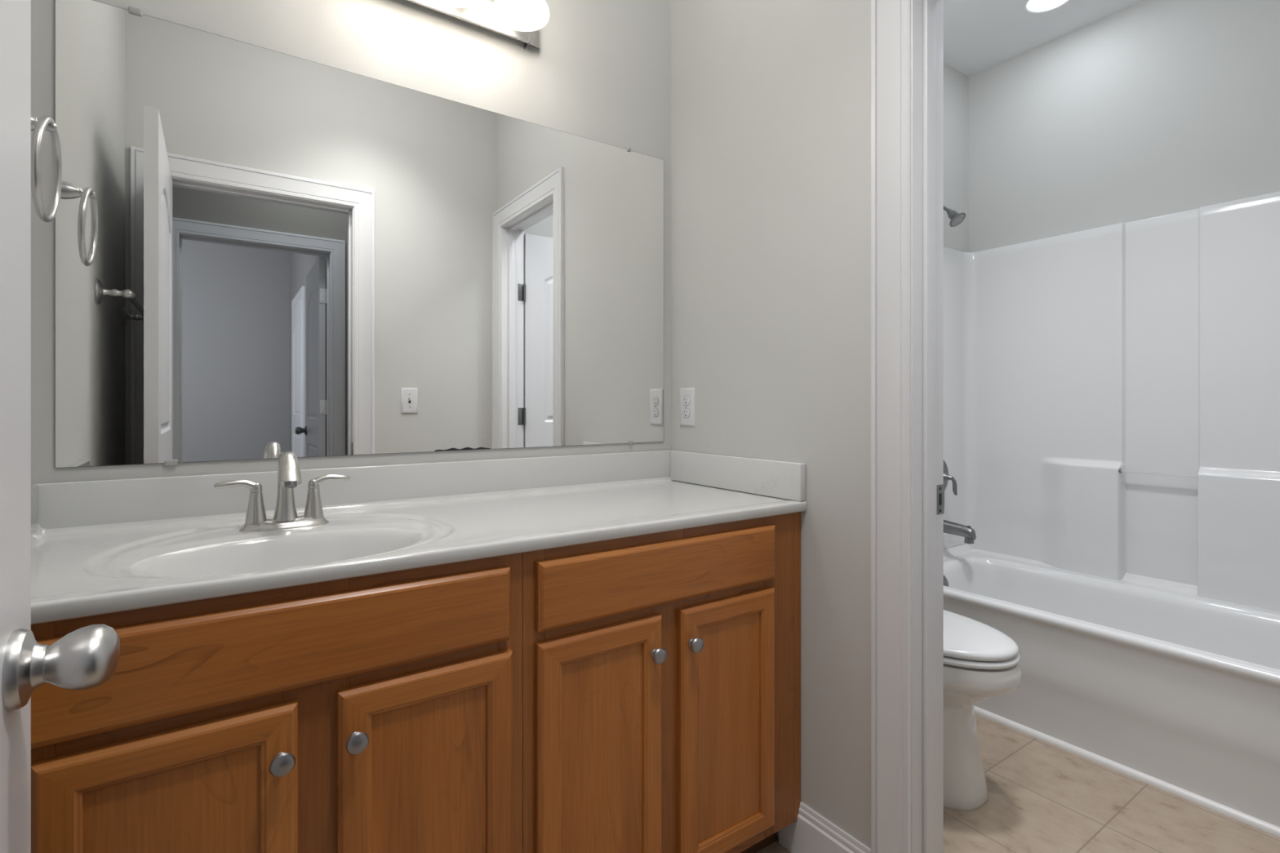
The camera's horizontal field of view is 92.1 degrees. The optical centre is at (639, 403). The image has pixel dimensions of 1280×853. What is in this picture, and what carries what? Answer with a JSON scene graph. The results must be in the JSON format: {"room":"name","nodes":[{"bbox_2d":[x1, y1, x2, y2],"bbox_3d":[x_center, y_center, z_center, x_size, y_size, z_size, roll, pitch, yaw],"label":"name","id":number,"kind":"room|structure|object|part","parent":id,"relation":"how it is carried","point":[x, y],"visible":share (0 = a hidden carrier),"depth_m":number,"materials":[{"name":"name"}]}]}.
{"room":"bathroom","nodes":[
{"label":"bathroom","id":0,"kind":"room"},
{"bbox_2d":[31,0,968,483],"bbox_3d":[0.209,-0.239,2.140,3.570,2.749,0.110,0,0,-34],"label":"wall","id":1,"kind":"structure","parent":0,"point":[600,71],"depth_m":1.61,"materials":[{"name":"paint"}]},
{"bbox_2d":[31,449,673,528],"bbox_3d":[-0.514,0.201,1.563,1.501,0.106,0.020,0,0,-34],"label":"backsplash","id":2,"kind":"structure","parent":1,"relation":"attached to","point":[63,504],"depth_m":1.43,"materials":[{"name":"stone"}]},
{"bbox_2d":[54,0,663,467],"bbox_3d":[-0.514,-0.331,1.570,1.433,0.917,0.008,0,0,-34],"label":"wall mirror","id":3,"kind":"object","parent":1,"relation":"attached to","point":[260,253],"visible":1,"depth_m":1.41,"materials":[{"name":"clear glass"}]},
{"bbox_2d":[407,0,549,48],"bbox_3d":[-0.461,-1.050,1.481,0.580,0.166,0.216,0,0,-34],"label":"vanity light","id":4,"kind":"object","parent":1,"relation":"attached to","point":[522,20],"visible":1,"depth_m":1.59,"materials":[{"name":"white glass"}]},
{"bbox_3d":[-0.439,-1.044,1.449,0.138,0.140,0.138,0,0,-34],"label":"lamp shade","id":5,"kind":"part","parent":4,"relation":"part of","materials":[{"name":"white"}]},
{"bbox_3d":[-0.297,-1.044,1.547,0.138,0.140,0.138,0,0,-34],"label":"lamp shade","id":6,"kind":"part","parent":4,"relation":"part of","materials":[{"name":"white glass"}]},
{"bbox_3d":[-0.297,-1.003,1.547,0.060,0.072,0.060,0,0,-34],"label":"light bulb","id":7,"kind":"part","parent":4,"relation":"part of","materials":[{"name":"white glass"}]},
{"bbox_2d":[943,205,965,226],"bbox_3d":[1.379,-0.867,2.777,0.076,0.152,0.164,0,0,-34],"label":"showerhead","id":8,"kind":"object","parent":1,"relation":"attached to","point":[956,218],"visible":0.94,"depth_m":2.73,"materials":[{"name":"grey metal"}]},
{"bbox_2d":[671,0,871,848],"bbox_3d":[0.579,-0.239,1.400,0.112,2.749,1.528,0,0,-34],"label":"wall","id":9,"kind":"structure","parent":0,"point":[771,100],"depth_m":1.56,"materials":[{"name":"paint"}]},
{"bbox_2d":[680,387,694,426],"bbox_3d":[0.146,0.009,1.924,0.009,0.118,0.070,0,0,-34],"label":"wall outlet","id":10,"kind":"object","parent":9,"relation":"attached to","point":[686,394],"visible":1,"depth_m":1.92,"materials":[{"name":"white plastic"}]},
{"bbox_2d":[682,408,689,417],"bbox_3d":[0.143,0.029,1.922,0.003,0.029,0.036,0,0,-34],"label":"socket","id":11,"kind":"object","parent":10,"relation":"attached to","point":[686,411],"depth_m":1.92,"materials":[{"name":"white plastic"}]},
{"bbox_2d":[682,395,689,404],"bbox_3d":[0.144,-0.010,1.922,0.003,0.028,0.034,0,0,-34],"label":"socket","id":12,"kind":"object","parent":10,"relation":"attached to","point":[686,399],"depth_m":1.92,"materials":[{"name":"white plastic"}]},
{"bbox_2d":[778,801,871,852],"bbox_3d":[0.442,1.069,1.488,0.015,0.133,0.272,0,0,-34],"label":"baseboard","id":13,"kind":"structure","parent":9,"relation":"attached to","point":[811,833],"depth_m":1.50,"materials":[{"name":"white paint"}]},
{"bbox_2d":[871,0,944,852],"bbox_3d":[0.789,0.067,1.087,0.142,2.136,0.779,0,0,-34],"label":"door frame","id":14,"kind":"structure","parent":9,"relation":"attached to","point":[891,20],"depth_m":1.32,"materials":[{"name":"white paint"}]},
{"bbox_3d":[0.665,0.211,1.363,0.033,0.065,0.004,0,0,-39],"label":"strike plate","id":15,"kind":"part","parent":14,"relation":"part of","materials":[{"name":"grey metal"}]},
{"bbox_2d":[755,713,1279,852],"bbox_3d":[0.675,1.175,1.463,3.570,0.080,1.753,0,0,-34],"label":"floor","id":16,"kind":"structure","parent":0,"point":[1043,797],"depth_m":1.70,"materials":[{"name":"beige tile"}]},
{"bbox_2d":[31,511,800,852],"bbox_3d":[-0.352,0.702,1.329,1.500,0.866,0.584,0,0,-34],"label":"vanity cabinet","id":17,"kind":"object","parent":16,"relation":"on","point":[638,694],"visible":0.88,"depth_m":1.05,"materials":[{"name":"brown wood"}]},
{"bbox_3d":[-0.624,0.726,0.833,0.285,0.569,0.019,0,0,-34],"label":"cabinet door","id":18,"kind":"part","parent":17,"relation":"part of","materials":[{"name":"brown wood"}]},
{"bbox_3d":[-0.626,0.726,0.835,0.191,0.475,0.008,0,0,-34],"label":"door panel","id":19,"kind":"part","parent":17,"relation":"part of","materials":[{"name":"brown wood"}]},
{"bbox_3d":[-0.497,0.355,0.920,0.641,0.128,0.019,0,0,-34],"label":"drawer","id":20,"kind":"part","parent":17,"relation":"part of","materials":[{"name":"brown wood"}]},
{"bbox_3d":[-0.512,0.513,0.882,0.033,0.033,0.028,0,0,-34],"label":"knob","id":21,"kind":"part","parent":17,"relation":"part of","materials":[{"name":"silver metal"}]},
{"bbox_3d":[-0.431,0.513,0.938,0.033,0.033,0.028,0,0,-34],"label":"knob","id":22,"kind":"part","parent":17,"relation":"part of","materials":[{"name":"silver metal"}]},
{"bbox_2d":[31,449,806,624],"bbox_3d":[-0.362,0.260,1.342,1.503,0.224,0.556,0,0,-34],"label":"countertop","id":23,"kind":"structure","parent":17,"relation":"on","point":[99,547],"depth_m":1.24,"materials":[{"name":"stone"}]},
{"bbox_2d":[213,450,350,532],"bbox_3d":[-0.720,0.171,1.251,0.177,0.156,0.176,0,0,10],"label":"sink faucet","id":24,"kind":"object","parent":23,"relation":"on","point":[289,475],"visible":1,"depth_m":1.23,"materials":[{"name":"silver metal"}]},
{"bbox_3d":[-0.786,0.161,1.207,0.080,0.026,0.022,0,0,-34],"label":"lever handle","id":25,"kind":"part","parent":24,"relation":"part of","materials":[{"name":"silver metal"}]},
{"bbox_3d":[-0.761,0.205,1.224,0.038,0.060,0.038,0,0,-34],"label":"handle","id":26,"kind":"part","parent":24,"relation":"part of","materials":[{"name":"silver metal"}]},
{"bbox_3d":[-0.720,0.240,1.252,0.159,0.018,0.059,0,0,-34],"label":"plate","id":27,"kind":"part","parent":24,"relation":"part of","materials":[{"name":"silver metal"}]},
{"bbox_3d":[-0.694,0.164,1.215,0.047,0.142,0.137,0,0,-34],"label":"spout","id":28,"kind":"part","parent":24,"relation":"part of","materials":[{"name":"silver metal"}]},
{"bbox_3d":[-0.678,0.205,1.281,0.038,0.060,0.038,0,0,-34],"label":"handle","id":29,"kind":"part","parent":24,"relation":"part of","materials":[{"name":"silver metal"}]},
{"bbox_3d":[-0.653,0.161,1.298,0.080,0.026,0.022,0,0,-34],"label":"lever handle","id":30,"kind":"part","parent":24,"relation":"part of","materials":[{"name":"silver metal"}]},
{"bbox_3d":[-0.346,0.726,1.024,0.283,0.569,0.019,0,0,-34],"label":"cabinet door","id":31,"kind":"part","parent":17,"relation":"part of","materials":[{"name":"brown wood"}]},
{"bbox_3d":[-0.347,0.726,1.026,0.189,0.475,0.008,0,0,-34],"label":"door panel","id":32,"kind":"part","parent":17,"relation":"part of","materials":[{"name":"brown wood"}]},
{"bbox_3d":[-0.072,0.726,1.212,0.282,0.569,0.019,0,0,-34],"label":"cabinet door","id":33,"kind":"part","parent":17,"relation":"part of","materials":[{"name":"brown wood"}]},
{"bbox_3d":[-0.074,0.726,1.214,0.188,0.475,0.008,0,0,-34],"label":"door panel","id":34,"kind":"part","parent":17,"relation":"part of","materials":[{"name":"brown wood"}]},
{"bbox_3d":[0.067,0.355,1.308,0.619,0.128,0.019,0,0,-34],"label":"drawer","id":35,"kind":"part","parent":17,"relation":"part of","materials":[{"name":"brown wood"}]},
{"bbox_3d":[0.037,0.513,1.260,0.033,0.033,0.028,0,0,-34],"label":"knob","id":36,"kind":"part","parent":17,"relation":"part of","materials":[{"name":"silver metal"}]},
{"bbox_3d":[0.118,0.513,1.315,0.033,0.033,0.028,0,0,-34],"label":"knob","id":37,"kind":"part","parent":17,"relation":"part of","materials":[{"name":"silver metal"}]},
{"bbox_3d":[0.203,0.726,1.401,0.286,0.569,0.019,0,0,-34],"label":"cabinet door","id":38,"kind":"part","parent":17,"relation":"part of","materials":[{"name":"brown wood"}]},
{"bbox_3d":[0.201,0.726,1.403,0.192,0.475,0.008,0,0,-34],"label":"door panel","id":39,"kind":"part","parent":17,"relation":"part of","materials":[{"name":"brown wood"}]},
{"bbox_2d":[943,609,1022,810],"bbox_3d":[0.798,0.743,1.989,0.450,0.785,0.782,0,0,-34],"label":"toilet","id":40,"kind":"object","parent":16,"relation":"on","point":[981,661],"visible":0.23,"depth_m":1.73,"materials":[{"name":"white ceramic"}]},
{"bbox_3d":[0.864,0.678,1.894,0.360,0.029,0.536,0,0,-34],"label":"lid","id":41,"kind":"part","parent":40,"relation":"part of","materials":[{"name":"white plastic"}]},
{"bbox_3d":[0.864,0.705,1.893,0.366,0.018,0.539,0,0,-34],"label":"seat","id":42,"kind":"part","parent":40,"relation":"part of","materials":[{"name":"white plastic"}]},
{"bbox_2d":[943,191,1279,827],"bbox_3d":[1.736,0.199,2.195,0.766,1.872,1.527,0,0,-34],"label":"bathtub","id":43,"kind":"object","parent":16,"relation":"on","point":[1112,393],"visible":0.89,"depth_m":2.37,"materials":[{"name":"white plastic"}]},
{"bbox_2d":[943,575,948,586],"bbox_3d":[1.313,0.772,2.682,0.075,0.067,0.042,0,0,-34],"label":"overflow cover","id":44,"kind":"object","parent":43,"relation":"attached to","point":[945,580],"visible":0.32,"depth_m":2.68,"materials":[{"name":"grey metal"}]},
{"bbox_2d":[943,460,957,495],"bbox_3d":[1.399,0.335,2.819,0.181,0.181,0.089,0,0,-34],"label":"shower valve","id":45,"kind":"object","parent":43,"relation":"attached to","point":[946,477],"visible":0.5,"depth_m":2.81,"materials":[{"name":"grey metal"}]},
{"bbox_3d":[1.402,0.360,2.814,0.060,0.109,0.077,0,0,-34],"label":"lever handle","id":46,"kind":"part","parent":45,"relation":"part of","materials":[{"name":"grey metal"}]},
{"bbox_3d":[1.284,-0.012,2.802,0.692,1.448,0.014,0,0,-34],"label":"panel","id":47,"kind":"part","parent":43,"relation":"part of","materials":[{"name":"white plastic"}]},
{"bbox_2d":[943,520,976,543],"bbox_3d":[1.422,0.573,2.785,0.057,0.087,0.172,0,0,-34],"label":"tub spout","id":48,"kind":"object","parent":43,"relation":"attached to","point":[949,527],"visible":0.86,"depth_m":2.74,"materials":[{"name":"grey metal"}]},
{"bbox_2d":[943,544,1279,827],"bbox_3d":[1.736,0.893,2.188,0.758,0.485,1.506,0,0,-34],"label":"tub","id":49,"kind":"object","parent":43,"relation":"in","point":[1171,675],"depth_m":2.04,"materials":[{"name":"white plastic"}]},
{"bbox_3d":[2.007,0.002,2.375,0.116,1.478,1.509,0,0,-34],"label":"panel","id":50,"kind":"part","parent":43,"relation":"part of","materials":[{"name":"white plastic"}]},
{"bbox_2d":[973,706,1279,837],"bbox_3d":[1.433,1.126,1.979,0.016,0.019,1.512,0,0,-34],"label":"trim","id":51,"kind":"structure","parent":43,"relation":"attached to","point":[1254,822],"depth_m":1.86,"materials":[{"name":"white"}]},
{"bbox_3d":[2.003,0.269,2.389,0.013,0.013,0.246,0,0,-34],"label":"washcloth rod","id":52,"kind":"part","parent":43,"relation":"part of","materials":[{"name":"white plastic"}]},
{"bbox_2d":[943,0,1144,76],"bbox_3d":[0.675,-1.654,1.463,3.570,0.080,1.753,0,0,-34],"label":"ceiling","id":53,"kind":"structure","parent":0,"point":[980,35],"depth_m":2.64,"materials":[{"name":"white paint"}]},
{"bbox_2d":[1021,0,1071,14],"bbox_3d":[1.632,-1.618,2.462,0.189,0.015,0.189,0,0,-34],"label":"recessed light","id":54,"kind":"object","parent":53,"relation":"in","point":[1035,6],"visible":1,"depth_m":2.50,"materials":[{"name":"white paint"}]},
{"bbox_2d":[968,0,1279,252],"bbox_3d":[2.099,-0.239,2.444,0.110,2.749,1.528,0,0,-34],"label":"wall","id":55,"kind":"structure","parent":0,"point":[1146,108],"depth_m":2.51,"materials":[{"name":"paint"}]},
{"bbox_3d":[1.137,-0.239,0.787,3.567,2.749,0.115,0,0,-34],"label":"wall","id":56,"kind":"structure","parent":0,"visible":0},
{"bbox_2d":[0,0,119,852],"bbox_3d":[-0.359,0.116,0.285,0.176,2.022,0.751,0,0,-40],"label":"door","id":57,"kind":"structure","parent":56,"relation":"in","point":[86,657],"depth_m":0.53,"materials":[{"name":"white paint"}]},
{"bbox_3d":[-0.500,0.228,0.555,0.049,0.054,0.067,0,0,-34],"label":"knob","id":58,"kind":"part","parent":57,"relation":"part of","materials":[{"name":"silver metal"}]},
{"bbox_3d":[-0.753,-0.239,0.485,0.110,2.749,1.528,0,0,-34],"label":"wall","id":59,"kind":"structure","parent":0,"visible":0},
{"bbox_2d":[31,115,62,222],"bbox_3d":[-0.994,-0.393,1.000,0.074,0.186,0.168,0,0,-34],"label":"towel ring","id":60,"kind":"object","parent":59,"relation":"attached to","point":[43,123],"visible":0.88,"depth_m":0.99,"materials":[{"name":"grey metal"}]},
{"bbox_3d":[-0.994,-0.457,1.000,0.074,0.059,0.059,0,0,-34],"label":"post","id":61,"kind":"part","parent":60,"relation":"part of","materials":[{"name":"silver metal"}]}
]}

